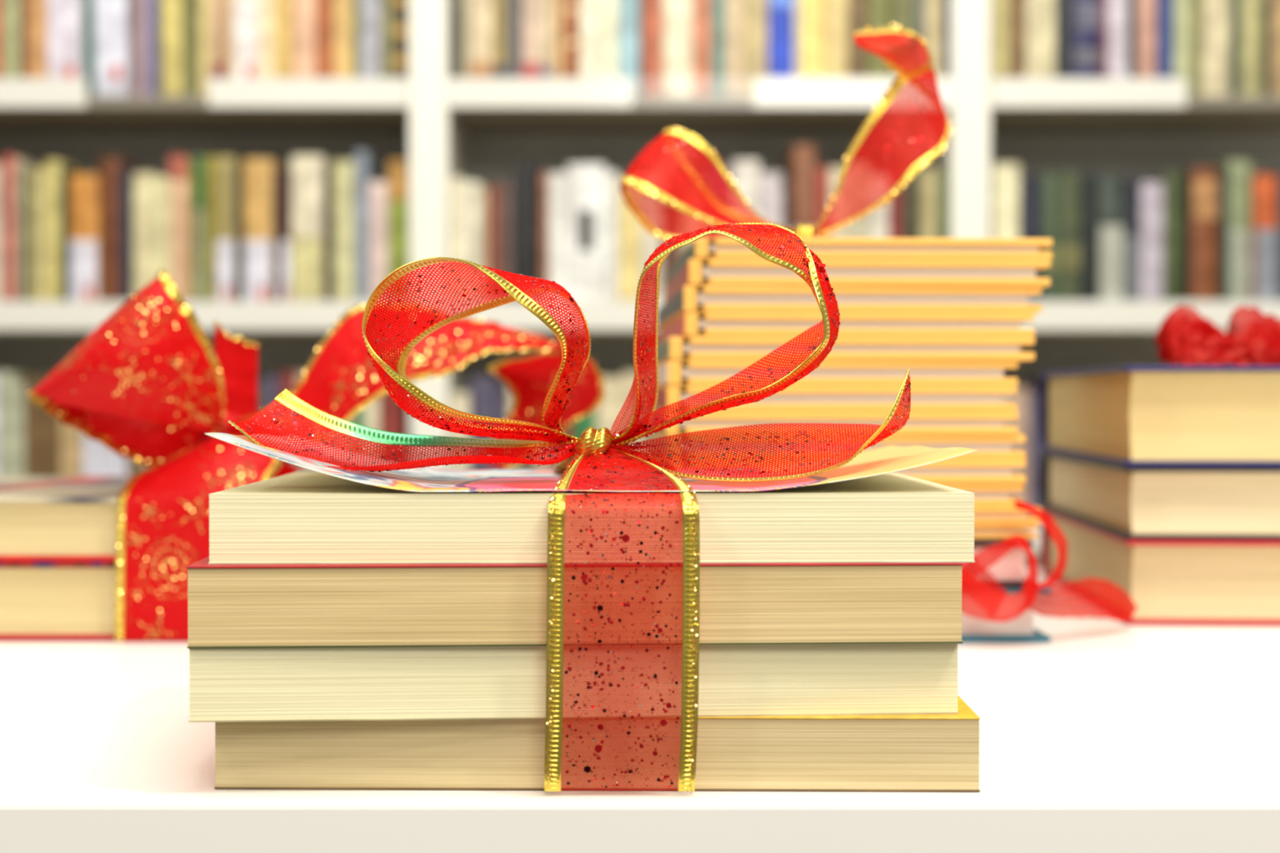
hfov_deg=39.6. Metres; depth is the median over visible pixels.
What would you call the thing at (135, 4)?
book
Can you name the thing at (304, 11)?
book
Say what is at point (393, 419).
book
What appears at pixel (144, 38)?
book
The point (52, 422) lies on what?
book
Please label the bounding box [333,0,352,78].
book
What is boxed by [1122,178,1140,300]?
book
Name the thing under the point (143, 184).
book
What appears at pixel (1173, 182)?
book
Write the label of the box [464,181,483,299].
book
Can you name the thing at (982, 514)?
picture book
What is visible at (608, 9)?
book
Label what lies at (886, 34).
ribbon
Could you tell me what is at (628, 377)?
book
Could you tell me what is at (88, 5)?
book
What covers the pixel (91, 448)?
book
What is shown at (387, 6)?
book
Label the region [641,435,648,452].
book
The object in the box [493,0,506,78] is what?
book
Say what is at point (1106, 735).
table
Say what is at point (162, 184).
book
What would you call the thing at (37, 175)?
book
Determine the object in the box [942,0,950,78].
book
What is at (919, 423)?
picture book
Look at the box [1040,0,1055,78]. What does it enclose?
book
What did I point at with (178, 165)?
book
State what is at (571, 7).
book
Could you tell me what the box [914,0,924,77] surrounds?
book
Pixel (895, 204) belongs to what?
book
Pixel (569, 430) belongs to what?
book
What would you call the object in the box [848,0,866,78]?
book
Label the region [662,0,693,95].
book
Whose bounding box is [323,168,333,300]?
book
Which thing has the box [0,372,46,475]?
book
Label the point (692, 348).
picture book
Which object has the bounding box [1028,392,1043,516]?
book
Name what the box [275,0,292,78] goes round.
book
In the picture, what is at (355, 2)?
book
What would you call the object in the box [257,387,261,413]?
book
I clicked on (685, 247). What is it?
book
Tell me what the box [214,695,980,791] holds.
paperback book
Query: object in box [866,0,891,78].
book
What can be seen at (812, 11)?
book
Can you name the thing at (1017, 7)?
book
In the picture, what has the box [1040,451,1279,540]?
hardcover book
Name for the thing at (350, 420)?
book
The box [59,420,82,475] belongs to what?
book
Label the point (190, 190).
book
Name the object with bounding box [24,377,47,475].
book
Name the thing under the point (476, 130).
bookcase
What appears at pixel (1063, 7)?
book
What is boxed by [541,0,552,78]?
book
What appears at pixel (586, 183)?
book
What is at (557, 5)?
book
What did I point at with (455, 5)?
book
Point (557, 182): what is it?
book
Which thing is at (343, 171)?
book
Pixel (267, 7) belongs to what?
book
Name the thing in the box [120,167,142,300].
book
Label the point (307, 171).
book
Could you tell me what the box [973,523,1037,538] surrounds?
picture book
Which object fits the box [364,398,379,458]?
book
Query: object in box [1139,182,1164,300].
book
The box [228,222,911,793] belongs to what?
ribbon
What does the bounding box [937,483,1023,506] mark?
picture book
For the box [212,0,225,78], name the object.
book
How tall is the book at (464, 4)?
0.222 m
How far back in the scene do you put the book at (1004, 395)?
2.41 m
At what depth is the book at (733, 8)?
2.40 m
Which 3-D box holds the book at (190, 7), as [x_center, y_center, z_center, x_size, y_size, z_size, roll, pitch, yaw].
[-0.609,-0.559,2.485,0.021,0.223,0.161,0,1,0]
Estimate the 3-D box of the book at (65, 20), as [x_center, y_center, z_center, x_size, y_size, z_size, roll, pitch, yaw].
[-0.777,-0.550,2.472,0.048,0.206,0.146,0,1,0]
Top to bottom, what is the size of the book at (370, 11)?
0.201 m
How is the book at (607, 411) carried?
on the bookcase
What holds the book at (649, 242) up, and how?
on the bookcase
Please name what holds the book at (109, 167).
on the bookcase
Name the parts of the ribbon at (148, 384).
gold trim, gold trim, gold trim, gold trim, gold trim, gold trim, gold trim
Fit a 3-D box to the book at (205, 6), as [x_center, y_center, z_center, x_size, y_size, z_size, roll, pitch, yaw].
[-0.589,-0.562,2.481,0.017,0.229,0.152,0,1,0]
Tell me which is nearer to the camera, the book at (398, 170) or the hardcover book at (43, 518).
the hardcover book at (43, 518)
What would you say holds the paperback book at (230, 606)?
on the paperback book at (244, 684)
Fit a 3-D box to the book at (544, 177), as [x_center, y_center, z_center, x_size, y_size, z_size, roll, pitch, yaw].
[-0.131,-0.247,2.492,0.011,0.196,0.173,0,1,0]
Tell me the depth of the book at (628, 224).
2.41 m
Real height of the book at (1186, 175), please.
0.198 m
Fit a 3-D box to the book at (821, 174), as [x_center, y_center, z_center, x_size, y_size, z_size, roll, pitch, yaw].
[0.247,-0.250,2.497,0.016,0.203,0.176,0,1,0]
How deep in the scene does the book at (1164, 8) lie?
2.40 m
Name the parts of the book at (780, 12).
spine panel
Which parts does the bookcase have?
shelf, shelf, panel, shelf, panel, shelf, shelf, shelf, panel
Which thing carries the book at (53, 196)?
on the bookcase
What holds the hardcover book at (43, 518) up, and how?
on the hardcover book at (40, 601)
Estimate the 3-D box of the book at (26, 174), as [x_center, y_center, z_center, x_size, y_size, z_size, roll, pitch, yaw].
[-0.832,-0.248,2.496,0.010,0.200,0.177,0,1,0]
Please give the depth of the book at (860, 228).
2.41 m
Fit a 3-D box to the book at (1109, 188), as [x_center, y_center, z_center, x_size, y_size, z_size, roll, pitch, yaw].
[0.638,-0.244,2.479,0.034,0.191,0.151,0,1,0]
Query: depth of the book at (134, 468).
2.41 m
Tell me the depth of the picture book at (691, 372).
0.75 m
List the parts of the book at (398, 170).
spine panel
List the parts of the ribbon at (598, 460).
gold trim, gold trim, gold trim, gold trim, gold trim, gold trim, gold trim, gold trim, gold trim, gold trim, gold trim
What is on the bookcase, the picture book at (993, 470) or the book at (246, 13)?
the book at (246, 13)
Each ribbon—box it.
[27,269,604,641]
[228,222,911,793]
[617,24,952,239]
[961,499,1137,622]
[1155,304,1279,365]
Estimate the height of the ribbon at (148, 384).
0.157 m
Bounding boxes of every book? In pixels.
[0,0,3,78]
[0,163,3,300]
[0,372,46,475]
[0,475,133,561]
[0,561,115,640]
[2,0,20,78]
[2,155,45,300]
[13,382,25,475]
[15,158,44,300]
[19,0,26,78]
[22,170,31,300]
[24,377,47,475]
[26,0,48,78]
[30,167,45,300]
[45,160,92,300]
[46,372,59,475]
[47,0,84,78]
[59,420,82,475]
[60,167,83,300]
[70,173,100,300]
[82,432,100,475]
[83,0,95,95]
[93,0,130,95]
[99,157,151,300]
[100,443,116,475]
[116,454,127,475]
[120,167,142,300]
[127,458,142,475]
[130,0,139,95]
[132,173,160,294]
[139,0,150,95]
[149,0,159,95]
[154,176,169,277]
[160,0,183,95]
[168,155,192,300]
[182,0,199,95]
[186,556,963,648]
[187,160,194,300]
[188,643,958,722]
[192,155,204,300]
[199,0,212,95]
[204,156,217,300]
[204,432,977,564]
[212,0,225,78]
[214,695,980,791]
[216,155,243,300]
[224,0,233,78]
[232,0,260,78]
[235,164,244,300]
[243,158,287,300]
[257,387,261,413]
[259,0,275,78]
[261,377,280,411]
[272,168,280,300]
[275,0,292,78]
[280,168,291,300]
[280,372,296,467]
[291,155,332,300]
[292,0,315,78]
[295,372,306,471]
[315,0,333,78]
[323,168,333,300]
[332,160,355,300]
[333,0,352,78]
[333,417,352,452]
[352,0,359,78]
[352,408,364,453]
[354,151,382,300]
[359,0,381,78]
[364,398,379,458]
[368,181,388,300]
[379,391,409,462]
[381,0,394,78]
[388,160,409,303]
[393,0,408,96]
[449,0,460,78]
[450,177,467,300]
[450,392,470,469]
[460,0,470,78]
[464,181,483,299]
[469,0,493,78]
[469,377,504,469]
[480,186,488,300]
[488,186,497,300]
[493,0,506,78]
[496,387,507,469]
[497,182,512,298]
[506,0,522,78]
[507,387,519,469]
[512,167,527,291]
[519,455,530,469]
[522,0,541,78]
[527,161,543,300]
[530,446,553,469]
[539,173,548,300]
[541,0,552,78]
[548,173,567,300]
[552,0,564,78]
[553,423,573,470]
[564,0,579,78]
[567,164,606,300]
[573,409,595,438]
[579,0,599,78]
[595,377,622,436]
[599,0,618,78]
[605,171,618,300]
[618,0,639,95]
[618,179,639,300]
[622,372,640,451]
[640,172,661,300]
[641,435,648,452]
[642,0,662,95]
[644,427,1025,459]
[648,448,1026,483]
[649,408,1017,435]
[655,386,1017,411]
[657,285,1041,328]
[657,311,1034,344]
[657,336,1034,364]
[657,360,1017,386]
[661,168,681,300]
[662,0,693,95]
[664,258,1050,302]
[667,237,1052,284]
[681,180,706,255]
[693,0,711,95]
[702,165,731,238]
[711,0,724,95]
[724,0,742,95]
[729,160,759,222]
[742,0,760,95]
[760,0,768,78]
[760,172,782,226]
[768,0,793,78]
[782,180,792,229]
[784,144,815,237]
[792,0,800,78]
[800,0,825,78]
[815,168,828,237]
[825,0,848,78]
[827,167,847,237]
[847,164,869,237]
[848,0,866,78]
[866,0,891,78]
[869,176,888,237]
[884,171,901,237]
[890,0,914,78]
[897,164,920,238]
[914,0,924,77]
[920,168,936,238]
[924,0,943,78]
[936,172,950,238]
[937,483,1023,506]
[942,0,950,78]
[961,538,1033,586]
[961,580,1051,642]
[973,506,1041,523]
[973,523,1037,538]
[990,0,1009,96]
[990,163,1020,238]
[1002,393,1006,426]
[1005,387,1028,514]
[1009,0,1026,78]
[1019,176,1041,300]
[1022,377,1039,392]
[1025,0,1039,78]
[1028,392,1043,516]
[1036,173,1060,300]
[1039,365,1279,466]
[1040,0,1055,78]
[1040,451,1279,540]
[1040,509,1279,626]
[1055,0,1071,78]
[1059,173,1079,300]
[1070,0,1100,78]
[1079,173,1097,300]
[1097,176,1123,300]
[1100,0,1106,78]
[1106,0,1128,78]
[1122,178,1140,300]
[1128,0,1137,78]
[1136,0,1155,78]
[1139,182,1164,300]
[1144,173,1182,300]
[1155,0,1173,78]
[1173,0,1191,95]
[1180,167,1217,300]
[1181,171,1190,300]
[1191,0,1201,95]
[1201,0,1231,95]
[1212,160,1251,300]
[1217,168,1227,300]
[1229,0,1239,95]
[1239,0,1263,95]
[1250,173,1277,300]
[1262,0,1271,95]
[1262,168,1279,300]
[1270,0,1279,95]
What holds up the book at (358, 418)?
on the bookcase
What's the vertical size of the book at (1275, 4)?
0.222 m
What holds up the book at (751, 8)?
on the bookcase
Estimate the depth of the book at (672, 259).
2.41 m
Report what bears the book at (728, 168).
on the bookcase
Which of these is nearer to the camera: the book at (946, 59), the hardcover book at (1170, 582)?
the hardcover book at (1170, 582)
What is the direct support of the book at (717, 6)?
on the bookcase
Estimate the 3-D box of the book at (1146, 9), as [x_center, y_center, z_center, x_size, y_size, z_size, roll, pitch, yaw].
[0.685,-0.561,2.492,0.026,0.226,0.176,0,1,0]
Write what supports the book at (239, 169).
on the bookcase
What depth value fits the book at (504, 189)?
2.41 m
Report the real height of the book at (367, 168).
0.226 m
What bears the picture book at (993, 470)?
on the picture book at (986, 495)
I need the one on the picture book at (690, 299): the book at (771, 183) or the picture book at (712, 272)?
the picture book at (712, 272)
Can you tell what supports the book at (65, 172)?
on the bookcase
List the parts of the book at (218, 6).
spine panel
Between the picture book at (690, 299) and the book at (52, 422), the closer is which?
the picture book at (690, 299)
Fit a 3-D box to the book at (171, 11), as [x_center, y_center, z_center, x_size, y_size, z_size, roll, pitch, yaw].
[-0.635,-0.563,2.484,0.029,0.232,0.168,0,1,0]
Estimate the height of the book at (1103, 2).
0.208 m
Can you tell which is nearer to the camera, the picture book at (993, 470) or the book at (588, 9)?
the picture book at (993, 470)
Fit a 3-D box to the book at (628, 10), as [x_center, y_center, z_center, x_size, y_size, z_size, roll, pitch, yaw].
[-0.015,-0.555,2.478,0.029,0.216,0.156,0,1,0]
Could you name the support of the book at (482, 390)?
on the bookcase
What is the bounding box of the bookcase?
[0,0,1279,568]
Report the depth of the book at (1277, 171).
2.41 m
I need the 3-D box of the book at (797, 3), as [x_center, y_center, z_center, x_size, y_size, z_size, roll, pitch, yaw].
[0.212,-0.549,2.478,0.010,0.204,0.154,0,1,0]
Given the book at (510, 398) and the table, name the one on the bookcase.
the book at (510, 398)
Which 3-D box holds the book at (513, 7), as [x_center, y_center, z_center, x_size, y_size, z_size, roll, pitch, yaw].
[-0.171,-0.550,2.474,0.021,0.206,0.147,0,1,0]
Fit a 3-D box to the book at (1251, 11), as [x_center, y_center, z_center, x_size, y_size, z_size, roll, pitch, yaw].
[0.829,-0.563,2.477,0.031,0.232,0.146,0,1,0]
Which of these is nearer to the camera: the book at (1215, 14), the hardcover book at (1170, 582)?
the hardcover book at (1170, 582)
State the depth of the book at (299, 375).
2.41 m
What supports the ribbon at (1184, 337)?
on the hardcover book at (1126, 415)
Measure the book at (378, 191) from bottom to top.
0.184 m
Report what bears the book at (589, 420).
on the bookcase
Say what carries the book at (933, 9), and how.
on the bookcase
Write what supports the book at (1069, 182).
on the bookcase
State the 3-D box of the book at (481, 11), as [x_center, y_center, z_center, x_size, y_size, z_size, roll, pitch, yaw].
[-0.215,-0.565,2.477,0.031,0.235,0.152,0,1,0]
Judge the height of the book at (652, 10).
0.225 m
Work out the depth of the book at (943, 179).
2.40 m
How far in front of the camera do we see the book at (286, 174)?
2.41 m
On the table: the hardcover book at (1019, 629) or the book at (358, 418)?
the hardcover book at (1019, 629)
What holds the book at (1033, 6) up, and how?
on the bookcase
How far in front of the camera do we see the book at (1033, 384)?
2.49 m
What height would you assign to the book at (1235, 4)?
0.205 m
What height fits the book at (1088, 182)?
0.194 m
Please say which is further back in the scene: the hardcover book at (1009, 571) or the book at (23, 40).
the book at (23, 40)
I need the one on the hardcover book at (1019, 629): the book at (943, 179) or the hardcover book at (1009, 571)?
the hardcover book at (1009, 571)
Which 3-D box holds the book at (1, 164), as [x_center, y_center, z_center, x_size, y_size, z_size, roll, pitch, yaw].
[-0.879,-0.253,2.494,0.029,0.209,0.176,0,1,0]
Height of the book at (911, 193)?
0.206 m
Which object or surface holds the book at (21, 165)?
on the bookcase
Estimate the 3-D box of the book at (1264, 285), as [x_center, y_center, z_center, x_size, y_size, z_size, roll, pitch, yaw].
[0.848,-0.246,2.486,0.032,0.194,0.163,0,1,0]
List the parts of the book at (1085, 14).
spine panel, spine panel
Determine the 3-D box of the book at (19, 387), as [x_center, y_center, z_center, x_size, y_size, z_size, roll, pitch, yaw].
[-0.844,0.044,2.495,0.015,0.212,0.160,0,1,0]
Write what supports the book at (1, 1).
on the bookcase
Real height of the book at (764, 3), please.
0.205 m
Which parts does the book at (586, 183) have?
spine panel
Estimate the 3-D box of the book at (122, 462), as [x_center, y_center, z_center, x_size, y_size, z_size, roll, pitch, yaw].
[-0.704,0.048,2.484,0.015,0.205,0.142,0,1,0]
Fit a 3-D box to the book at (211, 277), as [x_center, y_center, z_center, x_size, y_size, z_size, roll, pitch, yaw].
[-0.583,-0.258,2.495,0.016,0.219,0.170,0,1,0]
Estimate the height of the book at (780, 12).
0.219 m
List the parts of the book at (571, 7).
spine panel, spine panel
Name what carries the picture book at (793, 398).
on the picture book at (919, 423)
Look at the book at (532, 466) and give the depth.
2.41 m
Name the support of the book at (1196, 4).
on the bookcase
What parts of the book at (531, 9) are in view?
spine panel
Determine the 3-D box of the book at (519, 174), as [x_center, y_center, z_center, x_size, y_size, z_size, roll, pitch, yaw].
[-0.163,-0.250,2.496,0.018,0.203,0.178,0,1,0]
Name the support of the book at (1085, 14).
on the bookcase
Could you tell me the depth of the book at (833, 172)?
2.40 m
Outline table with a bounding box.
[0,568,1279,852]
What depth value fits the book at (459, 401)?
2.42 m
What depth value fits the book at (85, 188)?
2.40 m
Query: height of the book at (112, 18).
0.226 m
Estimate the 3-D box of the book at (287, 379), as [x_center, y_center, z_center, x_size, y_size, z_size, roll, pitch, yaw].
[-0.479,0.037,2.500,0.020,0.226,0.172,0,1,0]
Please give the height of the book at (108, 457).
0.212 m
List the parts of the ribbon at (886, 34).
gold trim, gold trim, gold trim, gold trim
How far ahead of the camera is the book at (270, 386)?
2.41 m
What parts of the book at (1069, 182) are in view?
spine panel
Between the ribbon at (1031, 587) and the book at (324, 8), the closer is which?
the ribbon at (1031, 587)
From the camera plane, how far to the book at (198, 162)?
2.41 m
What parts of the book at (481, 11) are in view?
spine panel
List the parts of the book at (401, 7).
spine panel, spine panel, spine panel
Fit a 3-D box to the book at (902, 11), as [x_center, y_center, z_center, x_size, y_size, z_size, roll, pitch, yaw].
[0.356,-0.552,2.477,0.030,0.210,0.155,0,1,0]
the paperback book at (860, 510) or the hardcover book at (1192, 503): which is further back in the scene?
the hardcover book at (1192, 503)
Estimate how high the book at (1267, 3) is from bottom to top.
0.239 m
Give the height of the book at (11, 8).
0.209 m
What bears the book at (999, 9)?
on the bookcase
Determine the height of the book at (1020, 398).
0.205 m
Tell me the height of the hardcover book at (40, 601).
0.033 m
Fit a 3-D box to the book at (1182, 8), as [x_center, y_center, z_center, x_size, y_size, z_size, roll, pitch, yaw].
[0.734,-0.563,2.480,0.025,0.232,0.153,0,1,0]
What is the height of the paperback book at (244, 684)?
0.019 m
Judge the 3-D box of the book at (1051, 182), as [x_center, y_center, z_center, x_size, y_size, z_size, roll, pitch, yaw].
[0.557,-0.246,2.484,0.025,0.196,0.154,0,1,0]
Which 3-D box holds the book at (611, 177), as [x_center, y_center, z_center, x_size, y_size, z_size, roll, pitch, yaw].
[-0.038,-0.247,2.485,0.016,0.198,0.153,0,1,0]
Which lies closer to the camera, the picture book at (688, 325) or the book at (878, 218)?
the picture book at (688, 325)
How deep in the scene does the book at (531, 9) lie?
2.40 m
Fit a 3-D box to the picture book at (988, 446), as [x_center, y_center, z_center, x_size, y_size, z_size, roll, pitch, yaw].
[0.083,0.007,0.847,0.152,0.010,0.196,0,1,-3]
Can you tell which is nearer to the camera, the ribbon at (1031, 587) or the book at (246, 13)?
the ribbon at (1031, 587)
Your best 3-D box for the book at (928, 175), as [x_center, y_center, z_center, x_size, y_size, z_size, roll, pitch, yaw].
[0.391,-0.250,2.497,0.022,0.203,0.178,0,1,0]
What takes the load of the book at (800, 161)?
on the bookcase
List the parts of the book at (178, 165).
spine panel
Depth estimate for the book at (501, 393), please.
2.42 m
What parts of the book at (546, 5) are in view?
spine panel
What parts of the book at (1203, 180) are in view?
spine panel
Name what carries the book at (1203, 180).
on the bookcase
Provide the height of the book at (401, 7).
0.205 m
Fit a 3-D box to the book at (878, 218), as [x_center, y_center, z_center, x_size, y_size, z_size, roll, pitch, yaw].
[0.324,-0.244,2.489,0.025,0.191,0.168,0,1,0]
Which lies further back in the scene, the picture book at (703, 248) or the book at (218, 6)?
the book at (218, 6)
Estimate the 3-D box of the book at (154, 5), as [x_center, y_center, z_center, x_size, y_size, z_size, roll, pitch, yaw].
[-0.657,-0.559,2.480,0.013,0.223,0.158,0,1,0]
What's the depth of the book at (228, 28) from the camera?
2.40 m
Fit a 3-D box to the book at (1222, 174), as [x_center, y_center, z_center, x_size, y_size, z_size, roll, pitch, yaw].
[0.790,-0.249,2.476,0.013,0.201,0.141,0,1,0]
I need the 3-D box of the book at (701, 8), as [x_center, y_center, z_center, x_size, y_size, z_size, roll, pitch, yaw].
[0.084,-0.548,2.470,0.024,0.202,0.140,0,1,0]
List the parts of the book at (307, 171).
spine panel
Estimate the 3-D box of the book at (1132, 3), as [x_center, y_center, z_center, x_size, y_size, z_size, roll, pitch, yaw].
[0.667,-0.560,2.486,0.010,0.226,0.172,0,1,0]
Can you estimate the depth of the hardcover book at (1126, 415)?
0.81 m
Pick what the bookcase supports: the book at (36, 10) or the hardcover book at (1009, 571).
the book at (36, 10)
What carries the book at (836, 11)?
on the bookcase
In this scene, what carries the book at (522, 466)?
on the bookcase
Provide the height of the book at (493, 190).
0.179 m
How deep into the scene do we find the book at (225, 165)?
2.41 m
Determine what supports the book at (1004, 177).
on the bookcase
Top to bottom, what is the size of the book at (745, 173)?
0.213 m
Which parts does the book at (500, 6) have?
spine panel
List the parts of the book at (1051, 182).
spine panel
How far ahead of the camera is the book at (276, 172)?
2.41 m
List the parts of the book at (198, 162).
spine panel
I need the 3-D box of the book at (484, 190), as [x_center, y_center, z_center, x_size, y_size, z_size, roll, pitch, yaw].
[-0.211,-0.237,2.493,0.010,0.177,0.169,0,1,0]
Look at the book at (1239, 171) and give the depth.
2.41 m
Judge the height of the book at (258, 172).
0.215 m
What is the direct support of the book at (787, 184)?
on the bookcase
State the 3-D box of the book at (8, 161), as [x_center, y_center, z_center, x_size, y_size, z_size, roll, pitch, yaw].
[-0.855,-0.259,2.487,0.016,0.220,0.158,0,1,0]
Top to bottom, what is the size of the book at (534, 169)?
0.212 m
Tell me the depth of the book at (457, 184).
2.41 m
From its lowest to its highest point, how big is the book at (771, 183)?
0.196 m

